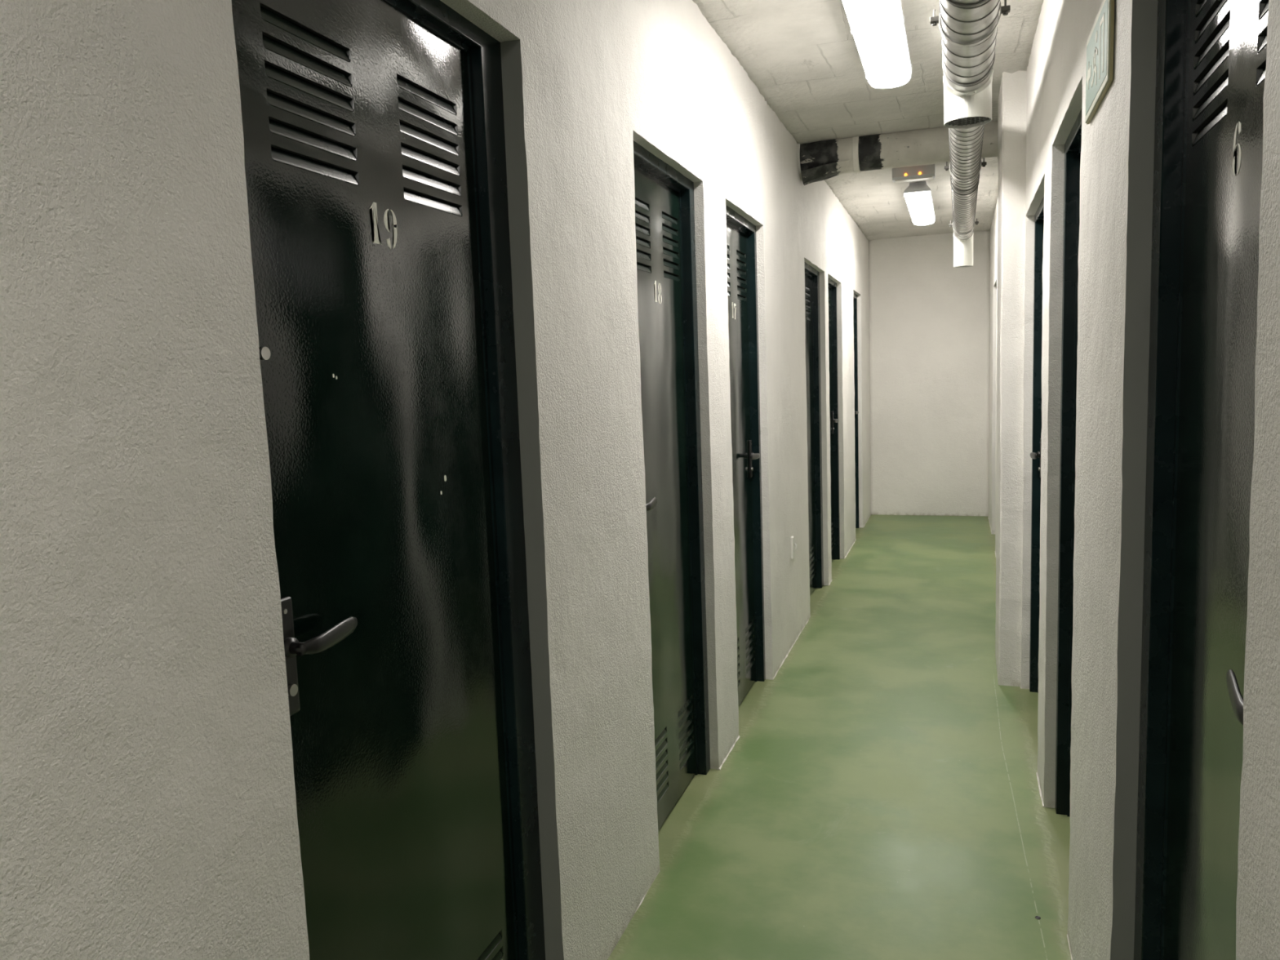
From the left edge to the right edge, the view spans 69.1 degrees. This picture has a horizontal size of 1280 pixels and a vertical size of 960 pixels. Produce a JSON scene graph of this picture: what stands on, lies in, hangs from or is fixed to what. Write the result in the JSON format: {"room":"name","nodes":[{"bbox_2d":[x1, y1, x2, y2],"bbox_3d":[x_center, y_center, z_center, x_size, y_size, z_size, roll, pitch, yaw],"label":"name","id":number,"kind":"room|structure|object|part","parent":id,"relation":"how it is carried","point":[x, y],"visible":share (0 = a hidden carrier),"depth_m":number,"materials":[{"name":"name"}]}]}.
{"room":"storage unit corridor","nodes":[
{"label":"storage unit corridor","id":0,"kind":"room"},
{"bbox_2d":[0,0,871,959],"bbox_3d":[-0.166,-0.161,2.284,0.136,2.771,14.885,0,7,19],"label":"wall","id":1,"kind":"structure","parent":0,"point":[147,809],"depth_m":1.13,"materials":[{"name":"paint"}]},
{"bbox_2d":[232,0,545,959],"bbox_3d":[-0.397,0.220,1.624,0.095,2.133,0.816,0,7,19],"label":"door","id":2,"kind":"structure","parent":1,"relation":"in","point":[373,131],"depth_m":1.58,"materials":[{"name":"green paint"}]},
{"bbox_3d":[-0.501,0.251,1.316,0.009,0.170,0.038,0,7,19],"label":"handle plate","id":3,"kind":"part","parent":2,"relation":"part of","materials":[{"name":"black plastic"}]},
{"bbox_2d":[259,2,359,186],"bbox_3d":[-0.486,-0.560,1.377,0.009,0.209,0.200,0,7,19],"label":"vent","id":4,"kind":"object","parent":2,"relation":"attached to","point":[309,115],"depth_m":1.37,"materials":[{"name":"black metal"}]},
{"bbox_3d":[-0.463,0.229,1.359,0.047,0.031,0.139,0,7,19],"label":"lever","id":5,"kind":"part","parent":2,"relation":"part of","materials":[{"name":"black plastic"}]},
{"bbox_2d":[396,73,462,217],"bbox_3d":[-0.380,-0.598,1.685,0.009,0.209,0.200,0,7,19],"label":"vent","id":6,"kind":"object","parent":2,"relation":"attached to","point":[430,164],"depth_m":1.68,"materials":[{"name":"black metal"}]},
{"bbox_3d":[-0.409,0.220,1.628,0.070,2.133,0.816,0,7,19],"label":"frame","id":7,"kind":"part","parent":2,"relation":"part of","materials":[{"name":"black paint"}]},
{"bbox_2d":[476,928,503,959],"bbox_3d":[-0.321,1.057,1.869,0.009,0.209,0.200,0,7,19],"label":"vent","id":8,"kind":"object","parent":2,"relation":"attached to","point":[493,948],"depth_m":1.92,"materials":[{"name":"black metal"}]},
{"bbox_2d":[633,142,710,831],"bbox_3d":[0.073,0.061,2.991,0.095,2.113,0.737,0,7,19],"label":"door","id":9,"kind":"structure","parent":1,"relation":"in","point":[664,202],"depth_m":3.11,"materials":[{"name":"green paint"}]},
{"bbox_2d":[635,197,651,273],"bbox_3d":[-0.003,-0.734,2.782,0.009,0.209,0.200,0,7,19],"label":"vent","id":10,"kind":"object","parent":9,"relation":"attached to","point":[643,215],"depth_m":2.82,"materials":[{"name":"black metal"}]},
{"bbox_3d":[0.020,0.073,2.763,0.047,0.031,0.139,0,7,19],"label":"lever","id":11,"kind":"part","parent":9,"relation":"part of","materials":[{"name":"black plastic"}]},
{"bbox_2d":[654,726,668,803],"bbox_3d":[0.056,0.921,2.966,0.009,0.209,0.200,0,7,19],"label":"vent","id":12,"kind":"object","parent":9,"relation":"attached to","point":[661,737],"depth_m":3.00,"materials":[{"name":"black metal"}]},
{"bbox_2d":[662,211,679,281],"bbox_3d":[0.100,-0.771,3.082,0.009,0.209,0.182,0,7,19],"label":"vent","id":13,"kind":"object","parent":9,"relation":"attached to","point":[670,220],"depth_m":3.09,"materials":[{"name":"black metal"}]},
{"bbox_2d":[677,694,693,770],"bbox_3d":[0.159,0.884,3.266,0.009,0.209,0.182,0,7,19],"label":"vent","id":14,"kind":"object","parent":9,"relation":"attached to","point":[686,708],"depth_m":3.26,"materials":[{"name":"black metal"}]},
{"bbox_2d":[606,515,870,959],"bbox_3d":[-0.056,1.190,2.412,0.011,0.013,14.620,0,7,19],"label":"baseboard","id":15,"kind":"structure","parent":1,"relation":"attached to","point":[783,661],"depth_m":3.52,"materials":[{"name":"paint"}]},
{"bbox_2d":[725,205,765,706],"bbox_3d":[0.412,-0.059,3.978,0.095,2.110,0.724,0,7,19],"label":"door","id":16,"kind":"structure","parent":1,"relation":"in","point":[741,247],"depth_m":4.16,"materials":[{"name":"green paint"}]},
{"bbox_2d":[726,244,730,297],"bbox_3d":[0.339,-0.857,3.778,0.009,0.209,0.200,0,7,19],"label":"vent","id":17,"kind":"object","parent":16,"relation":"attached to","point":[728,246],"depth_m":3.86,"materials":[{"name":"black metal"}]},
{"bbox_2d":[736,637,740,686],"bbox_3d":[0.399,0.798,3.962,0.009,0.209,0.200,0,7,19],"label":"vent","id":18,"kind":"object","parent":16,"relation":"attached to","point":[738,639],"depth_m":4.05,"materials":[{"name":"black metal"}]},
{"bbox_2d":[736,249,746,302],"bbox_3d":[0.443,-0.894,4.080,0.009,0.209,0.186,0,7,19],"label":"vent","id":19,"kind":"object","parent":16,"relation":"attached to","point":[741,255],"depth_m":4.09,"materials":[{"name":"black metal"}]},
{"bbox_2d":[745,618,755,674],"bbox_3d":[0.502,0.761,4.264,0.009,0.209,0.186,0,7,19],"label":"vent","id":20,"kind":"object","parent":16,"relation":"attached to","point":[750,625],"depth_m":4.27,"materials":[{"name":"black metal"}]},
{"bbox_3d":[0.504,-0.097,4.241,0.009,0.170,0.038,0,7,19],"label":"handle plate","id":21,"kind":"part","parent":16,"relation":"part of","materials":[{"name":"black plastic"}]},
{"bbox_3d":[0.507,-0.107,4.180,0.047,0.031,0.139,0,7,19],"label":"lever","id":22,"kind":"part","parent":16,"relation":"part of","materials":[{"name":"black plastic"}]},
{"bbox_2d":[791,536,797,559],"bbox_3d":[0.814,0.357,4.906,0.032,0.116,0.040,0,7,19],"label":"electrical outlet","id":23,"kind":"object","parent":1,"relation":"attached to","point":[793,549],"visible":1,"depth_m":4.89,"materials":[{"name":"white plastic"}]},
{"bbox_3d":[0.805,0.357,4.909,0.014,0.116,0.040,0,7,19],"label":"plate","id":24,"kind":"part","parent":23,"relation":"part of","materials":[{"name":"white plastic"}]},
{"bbox_2d":[804,262,823,595],"bbox_3d":[1.036,-0.277,5.814,0.081,2.093,0.841,0,7,19],"label":"door","id":25,"kind":"structure","parent":1,"relation":"in","point":[812,322],"depth_m":6.06,"materials":[{"name":"green paint"}]},
{"bbox_2d":[805,285,810,320],"bbox_3d":[1.057,-1.114,5.867,0.009,0.209,0.200,0,7,19],"label":"vent","id":26,"kind":"object","parent":25,"relation":"attached to","point":[807,287],"depth_m":5.88,"materials":[{"name":"black metal"}]},
{"bbox_2d":[809,545,814,582],"bbox_3d":[1.116,0.540,6.051,0.009,0.209,0.200,0,7,19],"label":"vent","id":27,"kind":"object","parent":25,"relation":"attached to","point":[811,547],"depth_m":6.07,"materials":[{"name":"black metal"}]},
{"bbox_2d":[827,277,839,561],"bbox_3d":[1.353,-0.390,6.715,0.095,2.096,0.758,0,7,19],"label":"door","id":28,"kind":"structure","parent":1,"relation":"in","point":[833,317],"depth_m":7.00,"materials":[{"name":"green paint"}]},
{"bbox_2d":[828,297,830,326],"bbox_3d":[1.371,-1.227,6.780,0.009,0.209,0.200,0,7,19],"label":"vent","id":29,"kind":"object","parent":28,"relation":"attached to","point":[828,297],"depth_m":6.85,"materials":[{"name":"black metal"}]},
{"bbox_2d":[831,522,833,550],"bbox_3d":[1.430,0.428,6.964,0.009,0.209,0.200,0,7,19],"label":"vent","id":30,"kind":"object","parent":28,"relation":"attached to","point":[832,523],"depth_m":7.03,"materials":[{"name":"black metal"}]},
{"bbox_3d":[1.451,-0.432,6.994,0.009,0.170,0.038,0,7,19],"label":"handle plate","id":31,"kind":"part","parent":28,"relation":"part of","materials":[{"name":"black plastic"}]},
{"bbox_2d":[853,293,859,528],"bbox_3d":[1.845,-0.573,8.149,0.095,2.107,0.635,0,7,19],"label":"door","id":32,"kind":"structure","parent":1,"relation":"in","point":[855,349],"depth_m":8.40,"materials":[{"name":"green paint"}]},
{"bbox_2d":[607,515,1071,959],"bbox_3d":[0.465,1.254,2.241,1.379,0.120,14.880,0,7,19],"label":"floor","id":33,"kind":"structure","parent":0,"point":[877,797],"depth_m":3.12,"materials":[{"name":"green paint"}]},
{"bbox_2d":[693,0,1043,240],"bbox_3d":[0.365,-1.527,1.931,1.117,0.190,14.645,0,7,19],"label":"ceiling","id":34,"kind":"structure","parent":0,"point":[802,56],"depth_m":4.02,"materials":[{"name":"grey concrete"}]},
{"bbox_2d":[841,0,911,88],"bbox_3d":[0.801,-1.564,3.141,0.176,0.124,1.340,0,7,19],"label":"ceiling lamp","id":35,"kind":"object","parent":34,"relation":"attached to","point":[877,28],"visible":1,"depth_m":3.20,"materials":[{"name":"white plastic"}]},
{"bbox_2d":[797,120,999,185],"bbox_3d":[1.406,-1.763,4.972,1.151,0.269,0.250,0,7,19],"label":"pipe","id":36,"kind":"object","parent":34,"relation":"attached to","point":[823,160],"visible":0.76,"depth_m":4.94,"materials":[{"name":"white"}]},
{"bbox_2d":[892,164,935,182],"bbox_3d":[1.714,-1.918,5.823,0.256,0.078,0.120,0,7,19],"label":"emergency light","id":37,"kind":"object","parent":34,"relation":"attached to","point":[924,172],"visible":1,"depth_m":5.78,"materials":[{"name":"white plastic"}]},
{"bbox_2d":[903,182,935,225],"bbox_3d":[2.056,-2.016,6.805,0.176,0.124,1.340,0,7,19],"label":"ceiling lamp","id":38,"kind":"object","parent":34,"relation":"attached to","point":[917,196],"visible":1,"depth_m":6.43,"materials":[{"name":"white plastic"}]},
{"bbox_2d":[948,218,978,235],"bbox_3d":[2.245,-1.875,6.449,0.196,0.342,0.020,0,7,19],"label":"clamp","id":39,"kind":"object","parent":34,"relation":"hanging from","point":[976,222],"visible":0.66,"depth_m":6.47,"materials":[{"name":"metal"}]},
{"bbox_2d":[944,157,986,182],"bbox_3d":[1.599,-1.643,4.571,0.196,0.342,0.020,0,7,19],"label":"clamp","id":40,"kind":"object","parent":34,"relation":"hanging from","point":[984,163],"visible":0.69,"depth_m":4.58,"materials":[{"name":"metal"}]},
{"bbox_2d":[929,0,1010,47],"bbox_3d":[0.921,-1.396,2.598,0.212,0.350,0.020,0,7,19],"label":"clamp","id":41,"kind":"object","parent":34,"relation":"hanging from","point":[1005,10],"visible":0.92,"depth_m":2.62,"materials":[{"name":"metal"}]},
{"bbox_2d":[939,0,999,267],"bbox_3d":[0.377,-1.023,1.017,0.162,0.331,12.698,0,7,19],"label":"spiral duct","id":42,"kind":"object","parent":41,"relation":"hanging from","point":[967,72],"visible":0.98,"depth_m":3.11,"materials":[{"name":"metal"}]},
{"bbox_3d":[2.392,-1.788,6.878,0.142,0.058,0.208,0,7,19],"label":"saddle plate","id":43,"kind":"part","parent":42,"relation":"part of","materials":[{"name":"silver metal"}]},
{"bbox_3d":[1.120,-1.326,3.178,0.158,0.064,0.225,0,7,19],"label":"saddle plate","id":44,"kind":"part","parent":42,"relation":"part of","materials":[{"name":"silver metal"}]},
{"bbox_2d":[868,231,990,516],"bbox_3d":[2.794,-1.009,9.010,1.112,2.761,0.135,0,7,19],"label":"wall","id":45,"kind":"structure","parent":0,"point":[929,317],"depth_m":8.95,"materials":[{"name":"paint"}]},
{"bbox_2d":[995,70,1026,686],"bbox_3d":[1.725,-0.434,4.275,0.150,2.720,0.482,0,7,19],"label":"pillar","id":46,"kind":"structure","parent":0,"point":[1013,91],"depth_m":4.07,"materials":[{"name":"paint"}]},
{"bbox_2d":[988,0,1279,959],"bbox_3d":[0.994,-0.158,1.885,0.135,2.771,14.884,0,7,19],"label":"wall","id":47,"kind":"structure","parent":0,"point":[1117,143],"depth_m":1.73,"materials":[{"name":"paint"}]},
{"bbox_2d":[987,515,1073,959],"bbox_3d":[0.981,1.193,2.056,0.011,0.013,14.620,0,7,19],"label":"baseboard","id":48,"kind":"structure","parent":47,"relation":"attached to","point":[1068,935],"depth_m":2.35,"materials":[{"name":"paint"}]},
{"bbox_2d":[1029,196,1044,693],"bbox_3d":[1.587,-0.041,3.601,0.095,2.073,0.926,0,7,19],"label":"door","id":49,"kind":"structure","parent":47,"relation":"in","point":[1035,455],"depth_m":4.00,"materials":[{"name":"green paint"}]},
{"bbox_3d":[1.669,-0.103,3.913,0.047,0.031,0.139,0,7,19],"label":"lever","id":50,"kind":"part","parent":49,"relation":"part of","materials":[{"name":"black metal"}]},
{"bbox_3d":[1.708,-0.093,3.960,0.009,0.170,0.038,0,7,19],"label":"handle plate","id":51,"kind":"part","parent":49,"relation":"part of","materials":[{"name":"black plastic"}]},
{"bbox_2d":[1054,109,1081,817],"bbox_3d":[1.240,0.071,2.569,0.081,2.103,0.736,0,7,19],"label":"door","id":52,"kind":"structure","parent":47,"relation":"in","point":[1064,682],"depth_m":2.87,"materials":[{"name":"green paint"}]},
{"bbox_2d":[1084,0,1114,124],"bbox_3d":[0.906,-0.831,1.838,0.010,0.170,0.328,0,7,19],"label":"sign","id":53,"kind":"object","parent":47,"relation":"attached to","point":[1100,43],"visible":1,"depth_m":1.79,"materials":[{"name":"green plastic"}]},
{"bbox_2d":[1133,0,1269,959],"bbox_3d":[0.778,0.204,1.248,0.095,2.163,0.761,0,7,19],"label":"door","id":54,"kind":"structure","parent":47,"relation":"in","point":[1211,55],"depth_m":1.38,"materials":[{"name":"green paint"}]},
{"bbox_3d":[0.787,0.204,1.245,0.077,2.163,0.761,0,7,19],"label":"frame","id":55,"kind":"part","parent":54,"relation":"part of","materials":[{"name":"black paint"}]},
{"bbox_2d":[1191,0,1230,146],"bbox_3d":[0.809,-0.599,1.313,0.009,0.209,0.200,0,7,19],"label":"vent","id":56,"kind":"object","parent":54,"relation":"attached to","point":[1211,77],"depth_m":1.32,"materials":[{"name":"black metal"}]},
{"bbox_3d":[0.677,0.245,1.028,0.047,0.035,0.139,0,7,19],"label":"lever","id":57,"kind":"part","parent":54,"relation":"part of","materials":[{"name":"black plastic"}]},
{"bbox_2d":[1256,0,1269,86],"bbox_3d":[0.703,-0.561,1.004,0.009,0.209,0.200,0,7,19],"label":"vent","id":58,"kind":"object","parent":54,"relation":"attached to","point":[1262,6],"depth_m":1.10,"materials":[{"name":"black metal"}]}
]}

